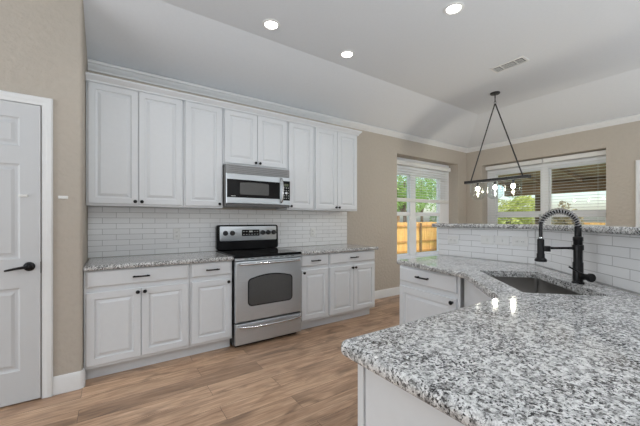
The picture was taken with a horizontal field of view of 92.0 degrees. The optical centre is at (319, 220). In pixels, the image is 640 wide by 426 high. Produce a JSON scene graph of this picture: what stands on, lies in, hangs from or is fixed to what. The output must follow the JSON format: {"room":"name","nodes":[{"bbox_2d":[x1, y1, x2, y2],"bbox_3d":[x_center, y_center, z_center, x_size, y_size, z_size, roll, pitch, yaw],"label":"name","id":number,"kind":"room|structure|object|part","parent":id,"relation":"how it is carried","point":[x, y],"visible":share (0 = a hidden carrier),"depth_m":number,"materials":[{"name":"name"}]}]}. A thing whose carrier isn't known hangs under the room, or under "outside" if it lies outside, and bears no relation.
{"room":"kitchen","nodes":[
{"label":"kitchen","id":0,"kind":"room"},
{"bbox_2d":[0,0,87,407],"bbox_3d":[-3.359,-0.283,1.878,3.100,3.100,1.000,0,0,-34],"label":"wall","id":1,"kind":"structure","parent":0,"point":[43,50],"depth_m":2.28,"materials":[{"name":"beige paint"}]},
{"bbox_2d":[0,90,52,406],"bbox_3d":[-2.282,0.196,1.963,0.887,2.140,0.070,0,0,-34],"label":"door","id":2,"kind":"structure","parent":1,"relation":"in","point":[20,122],"depth_m":2.15,"materials":[{"name":"white wood"}]},
{"bbox_3d":[-2.049,0.322,2.110,0.152,0.064,0.050,0,0,-34],"label":"handle","id":3,"kind":"part","parent":2,"relation":"part of","materials":[{"name":"black metal"}]},
{"bbox_2d":[53,368,84,395],"bbox_3d":[-1.868,1.200,2.307,0.184,0.131,0.061,0,0,-34],"label":"baseboard","id":4,"kind":"structure","parent":1,"relation":"attached to","point":[64,383],"depth_m":2.28,"materials":[{"name":"white wood"}]},
{"bbox_2d":[87,59,639,152],"bbox_3d":[2.472,-1.443,1.696,6.327,0.084,7.189,0,0,-34],"label":"trim","id":5,"kind":"structure","parent":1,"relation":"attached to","point":[93,65],"depth_m":4.15,"materials":[{"name":"white wood"}]},
{"bbox_2d":[58,196,67,198],"bbox_3d":[-1.885,-0.168,2.269,0.056,0.022,0.014,0,0,-34],"label":"light switch","id":6,"kind":"object","parent":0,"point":[59,197],"depth_m":2.26,"materials":[{"name":"white plastic"}]},
{"bbox_2d":[0,295,399,425],"bbox_3d":[1.194,1.292,0.819,9.430,0.050,7.200,0,0,-34],"label":"floor","id":7,"kind":"structure","parent":0,"point":[304,377],"depth_m":2.29,"materials":[{"name":"brown wood"}]},
{"bbox_2d":[84,264,189,379],"bbox_3d":[-1.660,0.830,2.828,0.770,0.873,0.645,0,0,-34],"label":"base cabinet","id":8,"kind":"object","parent":7,"relation":"on","point":[137,317],"visible":0.93,"depth_m":2.57,"materials":[{"name":"white wood"}]},
{"bbox_3d":[-1.658,0.851,2.494,0.367,0.568,0.018,0,0,-34],"label":"cabinet door","id":9,"kind":"part","parent":8,"relation":"part of","materials":[{"name":"white wood"}]},
{"bbox_3d":[-1.504,0.463,2.599,0.740,0.124,0.018,0,0,-34],"label":"drawer","id":10,"kind":"part","parent":8,"relation":"part of","materials":[{"name":"white wood"}]},
{"bbox_2d":[83,251,233,270],"bbox_3d":[-1.502,0.372,2.946,1.165,0.038,0.642,0,0,-34],"label":"countertop","id":11,"kind":"structure","parent":8,"relation":"on","point":[104,263],"depth_m":2.78,"materials":[{"name":"stone"}]},
{"bbox_3d":[-1.350,0.851,2.704,0.367,0.568,0.018,0,0,-34],"label":"cabinet door","id":12,"kind":"part","parent":8,"relation":"part of","materials":[{"name":"white wood"}]},
{"bbox_2d":[188,260,231,355],"bbox_3d":[-1.179,0.830,3.156,0.390,0.873,0.645,0,0,-34],"label":"base cabinet","id":13,"kind":"object","parent":7,"relation":"on","point":[210,282],"visible":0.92,"depth_m":2.92,"materials":[{"name":"white wood"}]},
{"bbox_3d":[-1.023,0.463,2.927,0.360,0.124,0.018,0,0,-34],"label":"drawer","id":14,"kind":"part","parent":13,"relation":"part of","materials":[{"name":"white wood"}]},
{"bbox_3d":[-1.023,0.851,2.927,0.360,0.568,0.018,0,0,-34],"label":"cabinet door","id":15,"kind":"part","parent":13,"relation":"part of","materials":[{"name":"white wood"}]},
{"bbox_2d":[215,225,301,347],"bbox_3d":[-0.677,0.660,3.453,0.765,1.211,0.716,0,0,-34],"label":"electric range","id":16,"kind":"object","parent":7,"relation":"on","point":[266,278],"visible":1,"depth_m":3.24,"materials":[{"name":"silver metal"}]},
{"bbox_3d":[-0.843,0.155,3.699,0.706,0.168,0.012,0,0,-34],"label":"control panel","id":17,"kind":"part","parent":16,"relation":"part of","materials":[{"name":"silver metal"}]},
{"bbox_2d":[216,247,301,258],"bbox_3d":[-0.696,0.359,3.478,0.756,0.028,0.653,0,0,-34],"label":"cooktop","id":18,"kind":"object","parent":16,"relation":"in","point":[236,252],"depth_m":3.34,"materials":[{"name":"black glass"}]},
{"bbox_3d":[-0.522,1.123,3.223,0.744,0.208,0.040,0,0,-34],"label":"storage drawer","id":19,"kind":"part","parent":16,"relation":"part of","materials":[{"name":"silver metal"}]},
{"bbox_3d":[-0.522,0.706,3.223,0.744,0.598,0.040,0,0,-34],"label":"oven door","id":20,"kind":"part","parent":16,"relation":"part of","materials":[{"name":"silver metal"}]},
{"bbox_3d":[-0.526,0.388,3.228,0.744,0.026,0.029,0,0,-34],"label":"trim","id":21,"kind":"part","parent":16,"relation":"part of","materials":[{"name":"silver metal"}]},
{"bbox_3d":[-0.495,1.051,3.183,0.709,0.035,0.061,0,0,-34],"label":"drawer handle","id":22,"kind":"part","parent":16,"relation":"part of","materials":[{"name":"silver metal"}]},
{"bbox_3d":[-0.494,0.431,3.182,0.691,0.025,0.062,0,0,-34],"label":"door handle","id":23,"kind":"part","parent":16,"relation":"part of","materials":[{"name":"silver metal"}]},
{"bbox_2d":[300,253,327,329],"bbox_3d":[-0.216,0.830,3.812,0.395,0.873,0.645,0,0,-34],"label":"base cabinet","id":24,"kind":"object","parent":7,"relation":"on","point":[314,267],"visible":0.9,"depth_m":3.58,"materials":[{"name":"white wood"}]},
{"bbox_3d":[-0.060,0.463,3.583,0.365,0.124,0.018,0,0,-34],"label":"drawer","id":25,"kind":"part","parent":24,"relation":"part of","materials":[{"name":"white wood"}]},
{"bbox_3d":[-0.060,0.851,3.583,0.365,0.568,0.018,0,0,-34],"label":"cabinet door","id":26,"kind":"part","parent":24,"relation":"part of","materials":[{"name":"white wood"}]},
{"bbox_2d":[325,250,374,323],"bbox_3d":[0.265,0.830,4.141,0.764,0.873,0.645,0,0,-34],"label":"base cabinet","id":27,"kind":"object","parent":7,"relation":"on","point":[351,275],"visible":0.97,"depth_m":3.88,"materials":[{"name":"white wood"}]},
{"bbox_2d":[282,244,378,254],"bbox_3d":[0.109,0.372,4.044,1.199,0.038,0.642,0,0,-34],"label":"countertop","id":28,"kind":"structure","parent":27,"relation":"on","point":[320,249],"depth_m":3.86,"materials":[{"name":"stone"}]},
{"bbox_3d":[0.268,0.851,3.807,0.364,0.568,0.018,0,0,-34],"label":"cabinet door","id":29,"kind":"part","parent":27,"relation":"part of","materials":[{"name":"white wood"}]},
{"bbox_3d":[0.421,0.463,3.912,0.734,0.124,0.018,0,0,-34],"label":"drawer","id":30,"kind":"part","parent":27,"relation":"part of","materials":[{"name":"white wood"}]},
{"bbox_3d":[0.574,0.851,4.016,0.364,0.568,0.018,0,0,-34],"label":"cabinet door","id":31,"kind":"part","parent":27,"relation":"part of","materials":[{"name":"white wood"}]},
{"bbox_2d":[358,364,464,425],"bbox_3d":[0.595,0.831,0.904,0.800,0.871,0.550,0,0,-34],"label":"base cabinet","id":32,"kind":"object","parent":7,"relation":"on","point":[381,402],"visible":0.02,"depth_m":0.81,"materials":[{"name":"white wood"}]},
{"bbox_2d":[341,255,639,425],"bbox_3d":[0.999,0.373,1.709,1.267,0.040,2.915,0,0,19],"label":"countertop","id":33,"kind":"structure","parent":32,"relation":"on","point":[515,357],"depth_m":0.83,"materials":[{"name":"stone"}]},
{"bbox_2d":[491,276,581,294],"bbox_3d":[1.235,0.492,1.809,0.413,0.196,0.733,0,0,11],"label":"sink","id":34,"kind":"object","parent":33,"relation":"in","point":[523,284],"visible":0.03,"depth_m":2.12,"materials":[{"name":"silver metal"}]},
{"bbox_2d":[534,208,595,283],"bbox_3d":[1.363,0.142,1.729,0.266,0.422,0.113,0,0,11],"label":"kitchen faucet","id":35,"kind":"object","parent":33,"relation":"on","point":[578,276],"visible":1,"depth_m":1.74,"materials":[{"name":"black metal"}]},
{"bbox_3d":[1.375,0.158,1.754,0.208,0.039,0.052,0,0,11],"label":"holder arm","id":36,"kind":"part","parent":35,"relation":"part of","materials":[{"name":"black metal"}]},
{"bbox_3d":[1.447,0.295,1.706,0.059,0.077,0.112,0,0,-29],"label":"lever handle","id":37,"kind":"part","parent":35,"relation":"part of","materials":[{"name":"black metal"}]},
{"bbox_2d":[400,265,463,324],"bbox_3d":[1.079,0.831,2.591,0.630,0.871,0.604,0,0,-29],"label":"base cabinet","id":38,"kind":"object","parent":7,"relation":"on","point":[423,293],"visible":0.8,"depth_m":2.45,"materials":[{"name":"white wood"}]},
{"bbox_3d":[0.841,0.465,2.464,0.018,0.120,0.569,0,0,-29],"label":"drawer","id":39,"kind":"part","parent":38,"relation":"part of","materials":[{"name":"white wood"}]},
{"bbox_3d":[0.841,0.851,2.464,0.018,0.568,0.569,0,0,-29],"label":"cabinet door","id":40,"kind":"part","parent":38,"relation":"part of","materials":[{"name":"white wood"}]},
{"bbox_2d":[464,278,491,306],"bbox_3d":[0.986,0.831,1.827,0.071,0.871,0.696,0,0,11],"label":"base cabinet","id":41,"kind":"object","parent":7,"relation":"on","point":[472,294],"visible":0.02,"depth_m":1.99,"materials":[{"name":"white wood"}]},
{"bbox_2d":[88,70,466,290],"bbox_3d":[0.350,-0.133,4.807,6.330,2.800,0.340,0,0,-34],"label":"wall","id":42,"kind":"structure","parent":0,"point":[374,222],"depth_m":5.09,"materials":[{"name":"beige paint"}]},
{"bbox_2d":[86,81,182,207],"bbox_3d":[-1.744,-0.665,2.952,0.770,1.075,0.344,0,0,-34],"label":"upper cabinet","id":43,"kind":"object","parent":42,"relation":"attached to","point":[134,139],"visible":1,"depth_m":2.81,"materials":[{"name":"white wood"}]},
{"bbox_3d":[-1.824,-0.664,2.737,0.367,1.037,0.018,0,0,-34],"label":"cabinet door","id":44,"kind":"part","parent":43,"relation":"part of","materials":[{"name":"white wood"}]},
{"bbox_3d":[-1.516,-0.664,2.948,0.367,1.037,0.018,0,0,-34],"label":"cabinet door","id":45,"kind":"part","parent":43,"relation":"part of","materials":[{"name":"white wood"}]},
{"bbox_2d":[85,72,361,135],"bbox_3d":[-0.786,-1.213,3.600,3.086,0.060,0.354,0,0,-34],"label":"crown molding","id":46,"kind":"structure","parent":43,"relation":"attached to","point":[92,77],"depth_m":3.15,"materials":[{"name":"white wood"}]},
{"bbox_2d":[182,100,222,208],"bbox_3d":[-1.264,-0.665,3.279,0.388,1.075,0.344,0,0,-34],"label":"upper cabinet","id":47,"kind":"object","parent":42,"relation":"attached to","point":[202,124],"visible":0.96,"depth_m":3.16,"materials":[{"name":"white wood"}]},
{"bbox_2d":[88,207,346,257],"bbox_3d":[-0.882,0.113,3.756,3.105,0.478,0.008,0,0,-34],"label":"tile backsplash","id":48,"kind":"structure","parent":42,"relation":"attached to","point":[112,231],"depth_m":3.36,"materials":[{"name":"white tile"}]},
{"bbox_2d":[173,228,180,239],"bbox_3d":[-1.529,0.147,3.304,0.075,0.118,0.009,0,0,-34],"label":"outlet","id":49,"kind":"object","parent":48,"relation":"attached to","point":[177,231],"visible":1,"depth_m":3.30,"materials":[{"name":"white plastic"}]},
{"bbox_2d":[311,228,314,236],"bbox_3d":[-0.096,0.167,4.281,0.075,0.118,0.009,0,0,-34],"label":"outlet","id":50,"kind":"object","parent":48,"relation":"attached to","point":[312,229],"visible":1,"depth_m":4.28,"materials":[{"name":"white plastic"}]},
{"bbox_2d":[223,109,286,169],"bbox_3d":[-0.784,-0.901,3.607,0.768,0.604,0.344,0,0,-34],"label":"upper cabinet","id":51,"kind":"object","parent":42,"relation":"attached to","point":[248,139],"visible":0.91,"depth_m":3.47,"materials":[{"name":"white wood"}]},
{"bbox_3d":[-0.864,-0.900,3.392,0.366,0.566,0.018,0,0,-34],"label":"cabinet door","id":52,"kind":"part","parent":51,"relation":"part of","materials":[{"name":"white wood"}]},
{"bbox_2d":[223,164,289,208],"bbox_3d":[-0.757,-0.366,3.562,0.753,0.452,0.448,0,0,-34],"label":"microwave","id":53,"kind":"object","parent":51,"relation":"attached to","point":[243,186],"visible":0.98,"depth_m":3.40,"materials":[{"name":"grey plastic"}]},
{"bbox_3d":[-0.725,-0.337,3.397,0.620,0.318,0.028,0,0,-34],"label":"door","id":54,"kind":"part","parent":53,"relation":"part of","materials":[{"name":"silver metal"}]},
{"bbox_3d":[-0.715,-0.338,3.385,0.611,0.192,0.003,0,0,-34],"label":"door glass","id":55,"kind":"part","parent":53,"relation":"part of","materials":[{"name":"black glass"}]},
{"bbox_3d":[-0.433,-0.342,3.547,0.022,0.289,0.056,0,0,-34],"label":"door handle","id":56,"kind":"part","parent":53,"relation":"part of","materials":[{"name":"silver metal"}]},
{"bbox_3d":[-0.414,-0.337,3.610,0.131,0.318,0.026,0,0,-34],"label":"control panel","id":57,"kind":"part","parent":53,"relation":"part of","materials":[{"name":"silver metal"}]},
{"bbox_3d":[-0.556,-0.900,3.602,0.366,0.566,0.018,0,0,-34],"label":"cabinet door","id":58,"kind":"part","parent":51,"relation":"part of","materials":[{"name":"white wood"}]},
{"bbox_2d":[276,122,313,210],"bbox_3d":[-0.307,-0.665,3.932,0.382,1.075,0.344,0,0,-34],"label":"upper cabinet","id":59,"kind":"object","parent":42,"relation":"attached to","point":[300,138],"visible":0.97,"depth_m":3.82,"materials":[{"name":"white wood"}]},
{"bbox_3d":[-0.232,-0.664,3.823,0.352,1.037,0.018,0,0,-34],"label":"cabinet door","id":60,"kind":"part","parent":59,"relation":"part of","materials":[{"name":"white wood"}]},
{"bbox_2d":[308,127,356,211],"bbox_3d":[0.152,-0.665,4.246,0.724,1.075,0.344,0,0,-34],"label":"upper cabinet","id":61,"kind":"object","parent":42,"relation":"attached to","point":[335,153],"visible":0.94,"depth_m":4.10,"materials":[{"name":"white wood"}]},
{"bbox_3d":[0.082,-0.664,4.038,0.344,1.037,0.018,0,0,-34],"label":"cabinet door","id":62,"kind":"part","parent":61,"relation":"part of","materials":[{"name":"white wood"}]},
{"bbox_3d":[0.371,-0.664,4.235,0.344,1.037,0.018,0,0,-34],"label":"cabinet door","id":63,"kind":"part","parent":61,"relation":"part of","materials":[{"name":"white wood"}]},
{"bbox_2d":[375,287,399,298],"bbox_3d":[1.734,1.200,5.534,3.185,0.131,0.015,0,0,-34],"label":"baseboard","id":64,"kind":"structure","parent":42,"relation":"attached to","point":[394,291],"depth_m":5.10,"materials":[{"name":"white wood"}]},
{"bbox_2d":[397,157,448,259],"bbox_3d":[1.983,-0.218,5.869,1.813,1.840,0.295,0,0,-34],"label":"window","id":65,"kind":"structure","parent":42,"relation":"in","point":[442,210],"depth_m":5.86,"materials":[{"name":"plastic"}]},
{"bbox_3d":[1.441,-0.476,5.657,0.514,0.757,0.025,0,0,-34],"label":"sash","id":66,"kind":"part","parent":65,"relation":"part of","materials":[{"name":"glass"}]},
{"bbox_3d":[1.460,0.259,5.630,0.514,0.810,0.030,0,0,-34],"label":"sash","id":67,"kind":"part","parent":65,"relation":"part of","materials":[{"name":"plastic"}]},
{"bbox_3d":[2.003,0.692,5.840,1.801,0.020,0.225,0,0,-34],"label":"sill","id":68,"kind":"part","parent":65,"relation":"part of","materials":[{"name":"plastic"}]},
{"bbox_2d":[397,160,450,203],"bbox_3d":[1.940,-0.701,5.868,1.708,0.725,0.094,0,0,-34],"label":"window blind","id":69,"kind":"object","parent":65,"relation":"attached to","point":[399,162],"visible":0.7,"depth_m":5.86,"materials":[{"name":"white plastic"}]},
{"bbox_3d":[1.930,-0.349,5.882,1.688,0.022,0.054,0,0,-34],"label":"rail","id":70,"kind":"part","parent":69,"relation":"part of","materials":[{"name":"white plastic"}]},
{"bbox_3d":[2.088,-0.476,6.098,0.749,0.757,0.025,0,0,-34],"label":"sash","id":71,"kind":"part","parent":65,"relation":"part of","materials":[{"name":"plastic"}]},
{"bbox_3d":[2.106,0.259,6.071,0.749,0.810,0.030,0,0,-34],"label":"sash","id":72,"kind":"part","parent":65,"relation":"part of","materials":[{"name":"plastic"}]},
{"bbox_2d":[83,0,639,147],"bbox_3d":[1.202,-1.648,0.868,9.497,0.389,7.272,0,0,-34],"label":"ceiling","id":73,"kind":"structure","parent":0,"point":[418,69],"depth_m":3.21,"materials":[{"name":"paint"}]},
{"bbox_2d":[262,19,279,29],"bbox_3d":[-0.444,-1.778,2.813,0.164,0.010,0.164,0,0,-34],"label":"recessed light","id":74,"kind":"object","parent":73,"relation":"in","point":[269,24],"visible":1,"depth_m":2.81,"materials":[{"name":"white plastic"}]},
{"bbox_2d":[340,50,354,58],"bbox_3d":[0.291,-1.778,3.314,0.164,0.010,0.164,0,0,-34],"label":"recessed light","id":75,"kind":"object","parent":73,"relation":"in","point":[346,54],"visible":1,"depth_m":3.31,"materials":[{"name":"white plastic"}]},
{"bbox_2d":[443,1,463,14],"bbox_3d":[1.124,-1.778,2.599,0.164,0.010,0.164,0,0,-34],"label":"recessed light","id":76,"kind":"object","parent":73,"relation":"in","point":[453,8],"visible":1,"depth_m":2.60,"materials":[{"name":"white plastic"}]},
{"bbox_2d":[464,91,530,190],"bbox_3d":[2.451,-1.040,4.327,0.200,1.485,0.864,0,0,-34],"label":"pendant light","id":77,"kind":"object","parent":73,"relation":"hanging from","point":[513,178],"visible":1,"depth_m":4.30,"materials":[{"name":"metal"}]},
{"bbox_3d":[2.351,-1.103,4.474,0.018,1.056,0.365,0,0,-34],"label":"suspension rod","id":78,"kind":"part","parent":77,"relation":"part of","materials":[{"name":"metal"}]},
{"bbox_3d":[2.551,-1.103,4.180,0.018,1.056,0.365,0,0,-34],"label":"suspension rod","id":79,"kind":"part","parent":77,"relation":"part of","materials":[{"name":"metal"}]},
{"bbox_2d":[490,56,529,72],"bbox_3d":[2.165,-1.776,3.539,0.170,0.012,0.360,0,0,-34],"label":"ceiling vent","id":80,"kind":"object","parent":73,"relation":"in","point":[522,59],"visible":1,"depth_m":3.52,"materials":[{"name":"white plastic"}]},
{"bbox_2d":[439,227,639,294],"bbox_3d":[1.621,0.669,2.174,0.557,1.196,2.243,0,0,-6],"label":"wall","id":81,"kind":"structure","parent":0,"point":[450,227],"depth_m":2.40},
{"bbox_2d":[438,227,534,263],"bbox_3d":[1.472,0.212,2.833,0.008,0.279,0.876,0,0,-34],"label":"tile backsplash","id":82,"kind":"structure","parent":81,"relation":"attached to","point":[469,245],"depth_m":2.79,"materials":[{"name":"white tile"}]},
{"bbox_2d":[448,236,458,243],"bbox_3d":[1.312,0.192,3.051,0.009,0.078,0.115,0,0,-34],"label":"outlet","id":83,"kind":"object","parent":82,"relation":"attached to","point":[451,239],"visible":1,"depth_m":3.04,"materials":[{"name":"white plastic"}]},
{"bbox_2d":[481,235,493,243],"bbox_3d":[1.498,0.175,2.772,0.016,0.078,0.118,0,0,-34],"label":"light switch","id":84,"kind":"object","parent":82,"relation":"attached to","point":[485,239],"visible":1,"depth_m":2.77,"materials":[{"name":"white plastic"}]},
{"bbox_2d":[495,236,509,244],"bbox_3d":[1.569,0.175,2.667,0.016,0.078,0.118,0,0,-34],"label":"light switch","id":85,"kind":"object","parent":82,"relation":"attached to","point":[499,240],"visible":1,"depth_m":2.66,"materials":[{"name":"white plastic"}]},
{"bbox_2d":[512,236,528,246],"bbox_3d":[1.651,0.175,2.553,0.009,0.078,0.125,0,0,-34],"label":"outlet","id":86,"kind":"object","parent":82,"relation":"attached to","point":[516,241],"visible":1,"depth_m":2.55,"materials":[{"name":"white plastic"}]},
{"bbox_2d":[432,223,639,234],"bbox_3d":[1.673,0.051,2.215,0.793,0.037,2.405,0,0,-7],"label":"bar ledge","id":87,"kind":"object","parent":81,"relation":"on","point":[611,229],"visible":1,"depth_m":2.09,"materials":[{"name":"stone"}]},
{"bbox_2d":[536,229,639,293],"bbox_3d":[1.591,0.212,1.775,0.008,0.279,1.396,0,0,11],"label":"tile backsplash","id":88,"kind":"structure","parent":81,"relation":"attached to","point":[614,259],"depth_m":1.73,"materials":[{"name":"white tile"}]},
{"bbox_2d":[467,121,639,225],"bbox_3d":[5.134,-0.133,3.712,0.340,2.800,7.540,0,0,-34],"label":"wall","id":89,"kind":"structure","parent":0,"point":[621,142],"depth_m":4.74,"materials":[{"name":"beige paint"}]},
{"bbox_2d":[487,156,605,224],"bbox_3d":[3.873,-0.205,5.485,0.295,1.775,1.878,0,0,-34],"label":"window","id":90,"kind":"structure","parent":89,"relation":"in","point":[546,198],"depth_m":5.50,"materials":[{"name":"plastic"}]},
{"bbox_2d":[485,159,543,219],"bbox_3d":[3.651,-0.226,5.853,0.094,1.705,0.987,0,0,-34],"label":"window blind","id":91,"kind":"object","parent":90,"relation":"attached to","point":[538,161],"visible":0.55,"depth_m":5.81,"materials":[{"name":"white plastic"}]},
{"bbox_3d":[3.765,-0.504,5.874,0.025,0.832,0.789,0,0,-34],"label":"sash","id":92,"kind":"part","parent":90,"relation":"part of","materials":[{"name":"glass"}]},
{"bbox_3d":[3.739,0.246,5.856,0.030,0.796,0.789,0,0,-34],"label":"sash","id":93,"kind":"part","parent":90,"relation":"part of","materials":[{"name":"plastic"}]},
{"bbox_2d":[543,150,605,223],"bbox_3d":[4.174,-0.226,5.085,0.094,1.705,0.847,0,0,-34],"label":"window blind","id":94,"kind":"object","parent":90,"relation":"attached to","point":[596,154],"visible":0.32,"depth_m":5.07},
{"bbox_3d":[4.016,-0.198,5.347,0.057,1.610,0.002,0,0,-34],"label":"ladder cord","id":95,"kind":"part","parent":94,"relation":"part of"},
{"bbox_3d":[4.272,-0.504,5.131,0.025,0.832,0.779,0,0,-34],"label":"sash","id":96,"kind":"part","parent":90,"relation":"part of","materials":[{"name":"glass"}]},
{"bbox_3d":[4.246,0.246,5.112,0.030,0.796,0.779,0,0,-34],"label":"sash","id":97,"kind":"part","parent":90,"relation":"part of","materials":[{"name":"plastic"}]},
{"bbox_2d":[636,160,639,225],"bbox_3d":[4.701,0.209,3.967,0.087,2.114,0.935,0,0,-34],"label":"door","id":98,"kind":"structure","parent":89,"relation":"in","point":[637,161],"depth_m":4.34,"materials":[{"name":"white wood"}]},
{"label":"outside","id":99,"kind":"structure","parent":0,"visible":0},
{"bbox_3d":[6.580,1.767,14.902,52.000,0.100,70.000,0,0,-34],"label":"ground","id":100,"kind":"structure","parent":99,"visible":0},
{"bbox_2d":[397,175,428,221],"bbox_3d":[5.581,-0.829,20.847,3.282,5.101,2.693,0,0,14],"label":"leafy tree","id":101,"kind":"object","parent":100,"relation":"on","point":[401,206],"visible":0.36,"depth_m":20.43,"materials":[{"name":"green plant"}]},
{"bbox_2d":[397,222,436,253],"bbox_3d":[5.154,0.901,16.285,14.200,1.632,0.156,0,0,-34],"label":"wooden fence","id":102,"kind":"object","parent":100,"relation":"on","point":[426,235],"visible":0.2,"depth_m":16.40,"materials":[{"name":"brown wood"}]},
{"bbox_3d":[5.135,0.317,16.312,14.200,0.090,0.039,0,0,-34],"label":"rail","id":103,"kind":"part","parent":102,"relation":"part of","materials":[{"name":"brown wood"}]},
{"bbox_3d":[5.135,1.617,16.312,14.200,0.090,0.039,0,0,-34],"label":"rail","id":104,"kind":"part","parent":102,"relation":"part of","materials":[{"name":"brown wood"}]},
{"bbox_3d":[5.135,1.107,16.312,14.200,0.090,0.039,0,0,-34],"label":"rail","id":105,"kind":"part","parent":102,"relation":"part of","materials":[{"name":"brown wood"}]},
{"bbox_3d":[5.343,0.932,16.374,0.090,1.570,0.090,0,0,-34],"label":"fence post","id":106,"kind":"part","parent":102,"relation":"part of","materials":[{"name":"brown wood"}]},
{"bbox_2d":[400,177,435,221],"bbox_3d":[8.673,-1.563,26.655,4.346,6.569,5.081,0,0,-14],"label":"leafy tree","id":107,"kind":"object","parent":100,"relation":"on","point":[433,189],"visible":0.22,"depth_m":26.56,"materials":[{"name":"green plant"}]},
{"bbox_2d":[498,195,534,223],"bbox_3d":[8.066,0.322,12.998,2.614,2.809,1.904,0,0,-19],"label":"bush","id":108,"kind":"object","parent":100,"relation":"on","point":[527,199],"visible":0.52,"depth_m":12.60,"materials":[{"name":"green plant"}]},
{"bbox_2d":[498,222,604,224],"bbox_3d":[14.601,0.901,14.938,0.156,1.632,12.780,0,0,-34],"label":"wooden fence","id":109,"kind":"object","parent":100,"relation":"on","point":[498,222],"visible":0.02,"depth_m":15.87,"materials":[{"name":"brown wood"}]},
{"bbox_2d":[552,200,584,224],"bbox_3d":[8.684,0.514,10.968,0.849,2.429,1.057,0,0,-34],"label":"bush","id":110,"kind":"object","parent":100,"relation":"on","point":[561,202],"visible":0.12,"depth_m":10.85,"materials":[{"name":"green plant"}]},
{"bbox_3d":[6.455,1.711,5.254,3.540,0.009,8.200,0,0,-34],"label":"patio","id":111,"kind":"object","parent":100,"relation":"on","visible":0},
{"bbox_2d":[498,163,605,223],"bbox_3d":[6.416,0.137,4.938,3.100,3.139,7.720,0,0,-34],"label":"patio cover","id":112,"kind":"object","parent":111,"relation":"on","point":[586,185],"visible":0.28,"depth_m":7.49,"materials":[{"name":"brown wood"}]},
{"bbox_3d":[5.789,0.512,8.165,0.140,2.388,0.140,0,0,-34],"label":"post","id":113,"kind":"part","parent":112,"relation":"part of","materials":[{"name":"wood"}]}
]}

